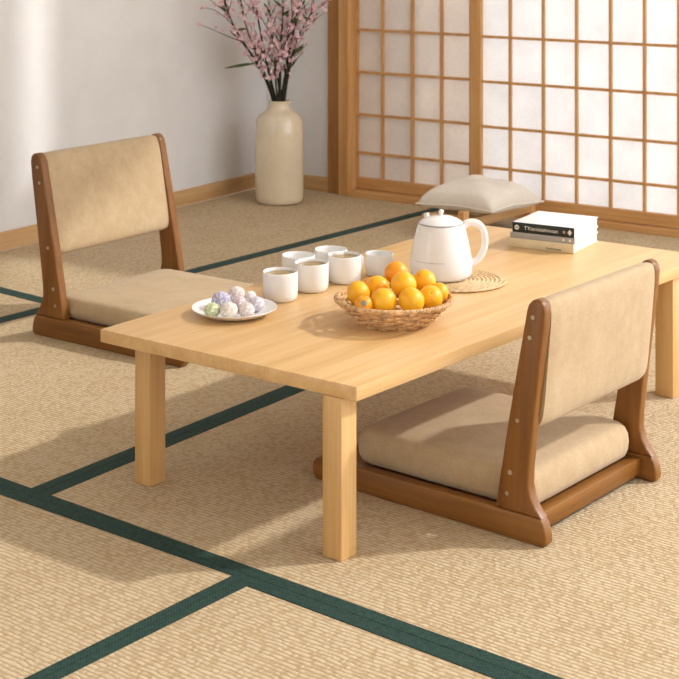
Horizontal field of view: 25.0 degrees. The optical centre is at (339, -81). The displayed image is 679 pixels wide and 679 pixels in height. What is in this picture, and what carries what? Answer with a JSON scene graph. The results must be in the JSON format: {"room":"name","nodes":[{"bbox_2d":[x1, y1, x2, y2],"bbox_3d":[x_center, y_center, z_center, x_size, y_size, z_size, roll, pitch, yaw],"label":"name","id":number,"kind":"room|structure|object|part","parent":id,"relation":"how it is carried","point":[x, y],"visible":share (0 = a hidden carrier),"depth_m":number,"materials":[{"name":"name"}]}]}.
{"room":"japanese tatami room","nodes":[
{"label":"japanese tatami room","id":0,"kind":"room"},
{"bbox_2d":[0,0,266,231],"bbox_3d":[-2.033,-0.050,4.410,0.102,2.500,6.300,0,0,33],"label":"wall","id":1,"kind":"structure","parent":0,"point":[74,73],"depth_m":6.12,"materials":[{"name":"paint"}]},
{"bbox_2d":[0,173,254,250],"bbox_3d":[-2.013,1.167,4.338,0.012,0.067,6.200,0,0,33],"label":"baseboard","id":2,"kind":"structure","parent":1,"relation":"attached to","point":[26,235],"depth_m":6.46,"materials":[{"name":"brown wood"}]},
{"bbox_2d":[0,190,333,251],"bbox_3d":[0.500,1.276,4.000,13.000,0.088,11.000,0,0,0],"label":"floor","id":3,"kind":"structure","parent":0,"point":[245,190],"depth_m":6.72,"materials":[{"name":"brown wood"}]},
{"bbox_2d":[0,290,41,319],"bbox_3d":[-1.488,1.214,4.577,0.722,0.032,1.107,0,0,39],"label":"mat","id":4,"kind":"object","parent":3,"relation":"on","point":[11,304],"visible":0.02,"depth_m":4.78,"materials":[{"name":"beige wicker"}]},
{"bbox_2d":[0,486,247,678],"bbox_3d":[-2.040,1.214,2.379,2.394,0.032,3.006,0,0,39],"label":"mat","id":5,"kind":"object","parent":3,"relation":"on","point":[73,585],"visible":0.92,"depth_m":2.77,"materials":[{"name":"beige wicker"}]},
{"bbox_2d":[0,310,295,495],"bbox_3d":[-0.740,1.214,3.996,1.168,0.032,1.144,0,0,39],"label":"mat","id":6,"kind":"object","parent":3,"relation":"on","point":[67,409],"visible":0.5,"depth_m":3.81,"materials":[{"name":"beige wicker"}]},
{"bbox_2d":[0,188,437,299],"bbox_3d":[-0.579,1.214,5.869,0.929,0.032,2.083,0,0,39],"label":"mat","id":7,"kind":"object","parent":3,"relation":"on","point":[235,226],"visible":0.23,"depth_m":5.80,"materials":[{"name":"beige wicker"}]},
{"bbox_2d":[255,99,303,205],"bbox_3d":[-0.255,0.984,6.511,0.209,0.432,0.209,0,0,0],"label":"vase","id":8,"kind":"object","parent":7,"relation":"on","point":[279,129],"visible":0.98,"depth_m":6.43,"materials":[{"name":"beige ceramic"}]},
{"bbox_2d":[197,0,273,99],"bbox_3d":[-0.390,0.568,6.369,0.355,0.605,0.216,0,0,-36],"label":"branch","id":9,"kind":"object","parent":8,"relation":"in","point":[225,3],"visible":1,"depth_m":6.35,"materials":[{"name":"pink plant"}]},
{"bbox_2d":[236,0,273,100],"bbox_3d":[-0.363,0.551,6.408,0.252,0.639,0.094,0,0,-34],"label":"branch","id":10,"kind":"object","parent":8,"relation":"in","point":[238,3],"visible":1,"depth_m":6.40,"materials":[{"name":"pink plant"}]},
{"bbox_2d":[241,0,281,101],"bbox_3d":[-0.333,0.557,6.452,0.184,0.628,0.143,0,0,0],"label":"branch","id":11,"kind":"object","parent":8,"relation":"in","point":[255,8],"visible":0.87,"depth_m":6.46,"materials":[{"name":"pink plant"}]},
{"bbox_2d":[258,0,290,83],"bbox_3d":[-0.274,0.532,6.558,0.188,0.677,0.133,0,0,22],"label":"branch","id":12,"kind":"object","parent":8,"relation":"in","point":[268,15],"visible":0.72,"depth_m":6.54,"materials":[{"name":"pink plant"}]},
{"bbox_3d":[-0.272,0.539,6.561,0.164,0.663,0.110,0,0,23],"label":"stem","id":13,"kind":"part","parent":12,"relation":"part of","materials":[{"name":"pink plant"}]},
{"bbox_2d":[263,0,298,101],"bbox_3d":[-0.244,0.544,6.482,0.149,0.652,0.136,0,0,-9],"label":"branch","id":14,"kind":"object","parent":8,"relation":"in","point":[283,4],"visible":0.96,"depth_m":6.48,"materials":[{"name":"pink plant"}]},
{"bbox_3d":[-0.242,0.548,6.489,0.132,0.644,0.122,0,0,-11],"label":"stem","id":15,"kind":"part","parent":14,"relation":"part of","materials":[{"name":"pink plant"}]},
{"bbox_2d":[265,0,311,101],"bbox_3d":[-0.223,0.581,6.444,0.213,0.578,0.114,0,0,15],"label":"branch","id":16,"kind":"object","parent":8,"relation":"in","point":[292,21],"visible":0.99,"depth_m":6.44,"materials":[{"name":"pink plant"}]},
{"bbox_2d":[268,3,309,94],"bbox_3d":[-0.219,0.556,6.571,0.183,0.629,0.096,0,0,-8],"label":"branch","id":17,"kind":"object","parent":8,"relation":"in","point":[269,7],"visible":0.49,"depth_m":6.56,"materials":[{"name":"pink plant"}]},
{"bbox_2d":[280,0,305,101],"bbox_3d":[-0.168,0.537,6.536,0.170,0.667,0.115,0,0,0],"label":"branch","id":18,"kind":"object","parent":8,"relation":"in","point":[293,34],"visible":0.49,"depth_m":6.50,"materials":[{"name":"pink plant"}]},
{"bbox_2d":[274,0,329,101],"bbox_3d":[-0.146,0.569,6.466,0.232,0.602,0.143,0,0,16],"label":"branch","id":19,"kind":"object","parent":8,"relation":"in","point":[311,18],"visible":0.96,"depth_m":6.48,"materials":[{"name":"pink plant"}]},
{"bbox_2d":[42,576,531,678],"bbox_3d":[0.245,1.214,1.848,3.877,0.032,1.896,0,0,0],"label":"mat","id":20,"kind":"object","parent":3,"relation":"on","point":[251,627],"visible":1,"depth_m":2.52,"materials":[{"name":"beige wicker"}]},
{"bbox_2d":[31,380,678,678],"bbox_3d":[1.540,1.214,2.167,4.785,0.032,1.203,0,0,38],"label":"mat","id":21,"kind":"object","parent":3,"relation":"on","point":[241,492],"visible":0.67,"depth_m":2.94,"materials":[{"name":"beige wicker"}]},
{"bbox_2d":[313,258,660,546],"bbox_3d":[0.316,0.964,3.284,0.588,0.473,0.469,0,0,40],"label":"chair","id":22,"kind":"object","parent":21,"relation":"on","point":[515,466],"visible":0.98,"depth_m":3.12,"materials":[{"name":"beige fabric"}]},
{"bbox_2d":[358,387,628,502],"bbox_3d":[0.331,1.112,3.272,0.443,0.081,0.412,0,0,40],"label":"seat cushion","id":23,"kind":"object","parent":22,"relation":"on","point":[453,441],"depth_m":3.18,"materials":[{"name":"beige fabric"}]},
{"bbox_3d":[0.356,0.937,2.965,0.114,0.420,0.026,0,0,39],"label":"post","id":24,"kind":"part","parent":22,"relation":"part of","materials":[{"name":"brown wood"}]},
{"bbox_3d":[0.504,1.171,3.129,0.026,0.035,0.415,0,0,40],"label":"rail","id":25,"kind":"part","parent":22,"relation":"part of","materials":[{"name":"brown wood"}]},
{"bbox_2d":[539,262,654,425],"bbox_3d":[0.512,0.857,3.123,0.080,0.254,0.416,0,0,40],"label":"cushion","id":26,"kind":"object","parent":22,"relation":"on","point":[598,339],"depth_m":3.08,"materials":[{"name":"beige fabric"}]},
{"bbox_3d":[0.637,0.937,3.306,0.114,0.420,0.026,0,0,39],"label":"post","id":27,"kind":"part","parent":22,"relation":"part of","materials":[{"name":"brown wood"}]},
{"bbox_2d":[190,209,678,440],"bbox_3d":[2.184,1.214,3.913,5.862,0.032,2.339,0,0,38],"label":"mat","id":28,"kind":"object","parent":3,"relation":"on","point":[494,370],"visible":0.26,"depth_m":4.29,"materials":[{"name":"beige wicker"}]},
{"bbox_2d":[31,133,254,367],"bbox_3d":[-0.503,0.938,4.481,0.597,0.525,0.533,0,0,36],"label":"chair","id":29,"kind":"object","parent":28,"relation":"on","point":[86,196],"visible":0.85,"depth_m":4.50,"materials":[{"name":"beige fabric"}]},
{"bbox_3d":[-0.834,0.908,4.412,0.136,0.466,0.029,0,0,36],"label":"post","id":30,"kind":"part","parent":29,"relation":"part of","materials":[{"name":"brown wood"}]},
{"bbox_2d":[44,135,168,253],"bbox_3d":[-0.706,0.824,4.629,0.095,0.292,0.473,0,0,36],"label":"cushion","id":31,"kind":"object","parent":29,"relation":"on","point":[111,191],"depth_m":4.60,"materials":[{"name":"beige fabric"}]},
{"bbox_2d":[67,269,254,326],"bbox_3d":[-0.513,1.114,4.489,0.434,0.066,0.469,0,0,36],"label":"seat cushion","id":32,"kind":"object","parent":29,"relation":"on","point":[142,295],"depth_m":4.41,"materials":[{"name":"beige fabric"}]},
{"bbox_3d":[-0.540,0.908,4.818,0.136,0.466,0.029,0,0,36],"label":"post","id":33,"kind":"part","parent":29,"relation":"part of","materials":[{"name":"brown wood"}]},
{"bbox_2d":[100,225,678,561],"bbox_3d":[0.193,1.034,3.622,0.771,0.333,1.466,0,0,39],"label":"table","id":34,"kind":"object","parent":28,"relation":"on","point":[309,342],"visible":0.77,"depth_m":3.24,"materials":[{"name":"brown wood"}]},
{"bbox_3d":[-0.404,1.048,3.268,0.047,0.305,0.047,0,0,39],"label":"leg","id":35,"kind":"part","parent":34,"relation":"part of","materials":[{"name":"brown wood"}]},
{"bbox_2d":[192,298,276,320],"bbox_3d":[-0.231,0.857,3.359,0.187,0.018,0.187,0,0,0],"label":"plate","id":36,"kind":"object","parent":34,"relation":"on","point":[198,307],"visible":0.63,"depth_m":3.35,"materials":[{"name":"white ceramic"}]},
{"bbox_2d":[204,303,219,316],"bbox_3d":[-0.276,0.846,3.316,0.034,0.032,0.034,0,0,0],"label":"rice cake","id":37,"kind":"object","parent":36,"relation":"on","point":[211,309],"visible":0.89,"depth_m":3.30,"materials":[{"name":"green food"}]},
{"bbox_2d":[211,291,230,307],"bbox_3d":[-0.262,0.842,3.385,0.043,0.041,0.043,0,0,0],"label":"rice cake","id":38,"kind":"object","parent":36,"relation":"on","point":[220,297],"visible":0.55,"depth_m":3.37,"materials":[{"name":"purple food"}]},
{"bbox_2d":[220,302,237,316],"bbox_3d":[-0.239,0.844,3.308,0.039,0.036,0.038,0,0,0],"label":"rice cake","id":39,"kind":"object","parent":36,"relation":"on","point":[228,309],"visible":0.86,"depth_m":3.29,"materials":[{"name":"white food"}]},
{"bbox_2d":[228,286,244,300],"bbox_3d":[-0.232,0.844,3.446,0.039,0.036,0.039,0,0,0],"label":"rice cake","id":40,"kind":"object","parent":36,"relation":"on","point":[235,291],"visible":0.62,"depth_m":3.43,"materials":[{"name":"food"}]},
{"bbox_2d":[232,296,246,310],"bbox_3d":[-0.221,0.847,3.379,0.033,0.031,0.033,0,0,0],"label":"rice cake","id":41,"kind":"object","parent":36,"relation":"on","point":[238,300],"visible":0.5,"depth_m":3.37,"materials":[{"name":"pink food"}]},
{"bbox_2d":[239,302,254,316],"bbox_3d":[-0.201,0.846,3.316,0.035,0.033,0.035,0,0,0],"label":"rice cake","id":42,"kind":"object","parent":36,"relation":"on","point":[246,309],"visible":0.82,"depth_m":3.30,"materials":[{"name":"food"}]},
{"bbox_2d":[244,291,255,300],"bbox_3d":[-0.201,0.849,3.446,0.029,0.027,0.028,0,0,0],"label":"rice cake","id":43,"kind":"object","parent":36,"relation":"on","point":[249,294],"visible":0.56,"depth_m":3.44,"materials":[{"name":"white food"}]},
{"bbox_2d":[249,296,263,311],"bbox_3d":[-0.183,0.845,3.368,0.036,0.034,0.036,0,0,0],"label":"rice cake","id":44,"kind":"object","parent":36,"relation":"on","point":[257,302],"visible":0.85,"depth_m":3.36,"materials":[{"name":"food"}]},
{"bbox_2d":[263,267,297,302],"bbox_3d":[-0.136,0.834,3.501,0.081,0.065,0.092,0,0,-8],"label":"tea cup","id":45,"kind":"object","parent":34,"relation":"on","point":[280,284],"visible":0.98,"depth_m":3.46,"materials":[{"name":"white ceramic"}]},
{"bbox_2d":[282,251,314,267],"bbox_3d":[-0.094,0.834,3.669,0.092,0.065,0.080,0,0,-43],"label":"tea cup","id":46,"kind":"object","parent":34,"relation":"on","point":[288,258],"visible":0.39,"depth_m":3.68,"materials":[{"name":"white ceramic"}]},
{"bbox_2d":[294,258,328,292],"bbox_3d":[-0.067,0.834,3.591,0.080,0.065,0.092,0,0,-13],"label":"tea cup","id":47,"kind":"object","parent":34,"relation":"on","point":[313,273],"visible":0.9,"depth_m":3.55,"materials":[{"name":"white ceramic"}]},
{"bbox_2d":[315,245,346,260],"bbox_3d":[-0.016,0.834,3.734,0.092,0.065,0.080,0,0,-43],"label":"tea cup","id":48,"kind":"object","parent":34,"relation":"on","point":[321,252],"visible":0.41,"depth_m":3.75,"materials":[{"name":"white ceramic"}]},
{"bbox_3d":[0.000,1.048,2.891,0.047,0.305,0.047,0,0,39],"label":"leg","id":49,"kind":"part","parent":34,"relation":"part of","materials":[{"name":"brown wood"}]},
{"bbox_2d":[328,251,363,284],"bbox_3d":[0.018,0.834,3.668,0.092,0.065,0.080,0,0,-7],"label":"tea cup","id":50,"kind":"object","parent":34,"relation":"on","point":[344,269],"visible":0.93,"depth_m":3.63,"materials":[{"name":"white ceramic"}]},
{"bbox_3d":[0.049,0.830,3.703,0.027,0.043,0.007,0,0,-44],"label":"handle","id":51,"kind":"part","parent":50,"relation":"part of","materials":[{"name":"white ceramic"}]},
{"bbox_2d":[365,250,392,276],"bbox_3d":[0.097,0.840,3.737,0.069,0.054,0.069,0,0,0],"label":"tea cup","id":52,"kind":"object","parent":34,"relation":"on","point":[376,261],"visible":0.74,"depth_m":3.71,"materials":[{"name":"white ceramic"}]},
{"bbox_2d":[334,282,454,330],"bbox_3d":[0.117,0.837,3.295,0.260,0.058,0.260,0,0,33],"label":"fruit basket","id":53,"kind":"object","parent":34,"relation":"on","point":[382,320],"visible":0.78,"depth_m":3.21,"materials":[{"name":"wicker"}]},
{"bbox_2d":[347,281,369,304],"bbox_3d":[0.040,0.798,3.275,0.050,0.051,0.051,0,0,28],"label":"orange","id":54,"kind":"object","parent":53,"relation":"in","point":[355,289],"visible":0.84,"depth_m":3.26,"materials":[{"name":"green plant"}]},
{"bbox_2d":[355,295,372,308],"bbox_3d":[0.051,0.808,3.213,0.039,0.036,0.040,0,0,-14],"label":"orange","id":55,"kind":"object","parent":53,"relation":"in","point":[363,301],"visible":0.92,"depth_m":3.20,"materials":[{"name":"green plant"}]},
{"bbox_2d":[366,275,389,296],"bbox_3d":[0.083,0.797,3.318,0.052,0.051,0.051,0,0,23],"label":"orange","id":56,"kind":"object","parent":53,"relation":"in","point":[373,283],"visible":0.56,"depth_m":3.30,"materials":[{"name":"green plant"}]},
{"bbox_2d":[371,288,396,310],"bbox_3d":[0.093,0.804,3.228,0.056,0.056,0.055,0,0,20],"label":"orange","id":57,"kind":"object","parent":53,"relation":"in","point":[382,298],"visible":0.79,"depth_m":3.21,"materials":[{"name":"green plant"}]},
{"bbox_2d":[384,261,407,282],"bbox_3d":[0.124,0.773,3.352,0.052,0.050,0.052,0,0,18],"label":"orange","id":58,"kind":"object","parent":53,"relation":"in","point":[394,267],"visible":0.66,"depth_m":3.34,"materials":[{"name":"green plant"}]},
{"bbox_2d":[391,271,415,295],"bbox_3d":[0.138,0.782,3.282,0.055,0.054,0.056,0,0,25],"label":"orange","id":59,"kind":"object","parent":53,"relation":"in","point":[402,280],"visible":0.86,"depth_m":3.26,"materials":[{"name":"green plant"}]},
{"bbox_2d":[398,287,423,309],"bbox_3d":[0.152,0.802,3.226,0.055,0.054,0.056,0,0,-20],"label":"orange","id":60,"kind":"object","parent":53,"relation":"in","point":[410,298],"visible":0.8,"depth_m":3.21,"materials":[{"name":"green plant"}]},
{"bbox_2d":[413,270,435,290],"bbox_3d":[0.184,0.788,3.334,0.052,0.051,0.051,0,0,20],"label":"orange","id":61,"kind":"object","parent":53,"relation":"in","point":[423,278],"visible":0.62,"depth_m":3.32,"materials":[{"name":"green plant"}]},
{"bbox_2d":[420,285,442,308],"bbox_3d":[0.194,0.805,3.262,0.052,0.051,0.051,0,0,22],"label":"orange","id":62,"kind":"object","parent":53,"relation":"in","point":[433,297],"visible":0.89,"depth_m":3.24,"materials":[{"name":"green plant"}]},
{"bbox_2d":[433,282,447,301],"bbox_3d":[0.214,0.805,3.304,0.042,0.042,0.042,0,0,30],"label":"orange","id":63,"kind":"object","parent":53,"relation":"in","point":[441,286],"visible":0.43,"depth_m":3.29,"materials":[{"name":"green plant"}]},
{"bbox_2d":[411,269,506,292],"bbox_3d":[0.281,0.863,3.668,0.240,0.006,0.236,0,0,0],"label":"mat","id":64,"kind":"object","parent":34,"relation":"on","point":[474,283],"visible":0.5,"depth_m":3.62,"materials":[{"name":"beige wicker"}]},
{"bbox_2d":[410,209,487,281],"bbox_3d":[0.253,0.778,3.684,0.169,0.162,0.151,0,0,29],"label":"teapot","id":65,"kind":"object","parent":64,"relation":"on","point":[440,246],"visible":0.98,"depth_m":3.64,"materials":[{"name":"white ceramic"}]},
{"bbox_3d":[0.245,0.721,3.689,0.106,0.018,0.106,0,0,0],"label":"lid","id":66,"kind":"part","parent":65,"relation":"part of","materials":[{"name":"white ceramic"}]},
{"bbox_3d":[0.327,0.781,3.700,0.069,0.117,0.013,0,0,-8],"label":"handle","id":67,"kind":"part","parent":65,"relation":"part of","materials":[{"name":"white ceramic"}]},
{"bbox_2d":[508,232,597,253],"bbox_3d":[0.572,0.855,4.095,0.186,0.024,0.180,0,0,30],"label":"book","id":68,"kind":"object","parent":34,"relation":"on","point":[512,242],"visible":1,"depth_m":4.02,"materials":[{"name":"beige paper"}]},
{"bbox_2d":[510,227,597,243],"bbox_3d":[0.575,0.835,4.095,0.181,0.016,0.177,0,0,29],"label":"book","id":69,"kind":"object","parent":68,"relation":"on","point":[593,231],"visible":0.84,"depth_m":4.02,"materials":[{"name":"white paper"}]},
{"bbox_2d":[512,211,597,237],"bbox_3d":[0.578,0.814,4.094,0.174,0.026,0.178,0,0,30],"label":"book","id":70,"kind":"object","parent":69,"relation":"on","point":[539,222],"visible":1,"depth_m":4.05,"materials":[{"name":"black paper"}]},
{"bbox_3d":[0.832,1.048,3.868,0.050,0.305,0.050,0,0,39],"label":"leg","id":71,"kind":"part","parent":34,"relation":"part of","materials":[{"name":"brown wood"}]},
{"bbox_2d":[422,205,534,224],"bbox_3d":[0.545,1.143,5.930,0.193,0.115,0.500,0,0,39],"label":"stool","id":72,"kind":"object","parent":28,"relation":"on","point":[463,215],"visible":0.35,"depth_m":5.84,"materials":[{"name":"brown wood"}]},
{"bbox_3d":[0.481,1.137,5.982,0.020,0.034,0.419,0,0,40],"label":"rail","id":73,"kind":"part","parent":72,"relation":"part of","materials":[{"name":"brown wood"}]},
{"bbox_3d":[0.462,1.143,5.700,0.028,0.115,0.040,0,0,40],"label":"leg","id":74,"kind":"part","parent":72,"relation":"part of","materials":[{"name":"brown wood"}]},
{"bbox_2d":[415,174,543,213],"bbox_3d":[0.544,1.053,5.920,0.358,0.125,0.358,0,0,40],"label":"pillow","id":75,"kind":"object","parent":72,"relation":"on","point":[475,193],"visible":1,"depth_m":5.82,"materials":[{"name":"fabric"}]},
{"bbox_3d":[0.611,1.136,5.876,0.020,0.036,0.419,0,0,40],"label":"rail","id":76,"kind":"part","parent":72,"relation":"part of","materials":[{"name":"brown wood"}]},
{"bbox_3d":[0.755,1.147,6.055,0.028,0.106,0.040,0,0,39],"label":"leg","id":77,"kind":"part","parent":72,"relation":"part of","materials":[{"name":"brown wood"}]},
{"bbox_2d":[267,0,327,176],"bbox_3d":[-0.154,-0.050,6.879,0.358,2.500,0.100,0,0,35],"label":"wall","id":78,"kind":"structure","parent":0,"point":[307,89],"depth_m":6.80,"materials":[{"name":"paint"}]},
{"bbox_2d":[304,174,327,192],"bbox_3d":[-0.190,1.167,6.836,0.348,0.067,0.013,0,0,35],"label":"baseboard","id":79,"kind":"structure","parent":78,"relation":"attached to","point":[311,182],"depth_m":6.77,"materials":[{"name":"brown wood"}]},
{"bbox_2d":[328,0,337,193],"bbox_3d":[0.004,-0.050,6.752,0.066,2.500,0.105,0,0,35],"label":"trim","id":80,"kind":"structure","parent":78,"relation":"attached to","point":[332,4],"depth_m":6.71,"materials":[{"name":"brown wood"}]},
{"bbox_2d":[338,0,356,195],"bbox_3d":[0.051,-0.050,6.711,0.056,2.500,0.120,0,0,35],"label":"trim","id":81,"kind":"structure","parent":78,"relation":"attached to","point":[346,9],"depth_m":6.66,"materials":[{"name":"brown wood"}]},
{"bbox_2d":[356,0,469,195],"bbox_3d":[0.330,0.327,6.529,0.626,1.694,0.032,0,0,35],"label":"door","id":82,"kind":"structure","parent":78,"relation":"in","point":[413,56],"depth_m":6.54,"materials":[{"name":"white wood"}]},
{"bbox_3d":[0.311,1.148,6.543,0.575,0.048,0.026,0,0,35],"label":"rail","id":83,"kind":"part","parent":82,"relation":"part of","materials":[{"name":"brown wood"}]},
{"bbox_2d":[349,188,678,237],"bbox_3d":[1.398,1.188,5.760,3.241,0.027,0.112,0,0,35],"label":"trim","id":84,"kind":"structure","parent":78,"relation":"attached to","point":[359,192],"depth_m":5.97,"materials":[{"name":"brown wood"}]},
{"bbox_2d":[470,0,678,228],"bbox_3d":[1.159,0.327,5.908,1.493,1.690,0.028,0,0,35],"label":"door","id":85,"kind":"structure","parent":78,"relation":"in","point":[574,103],"depth_m":6.05,"materials":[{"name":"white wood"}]},
{"bbox_3d":[1.167,1.148,5.902,1.413,0.048,0.026,0,0,35],"label":"rail","id":86,"kind":"part","parent":85,"relation":"part of","materials":[{"name":"brown wood"}]}
]}

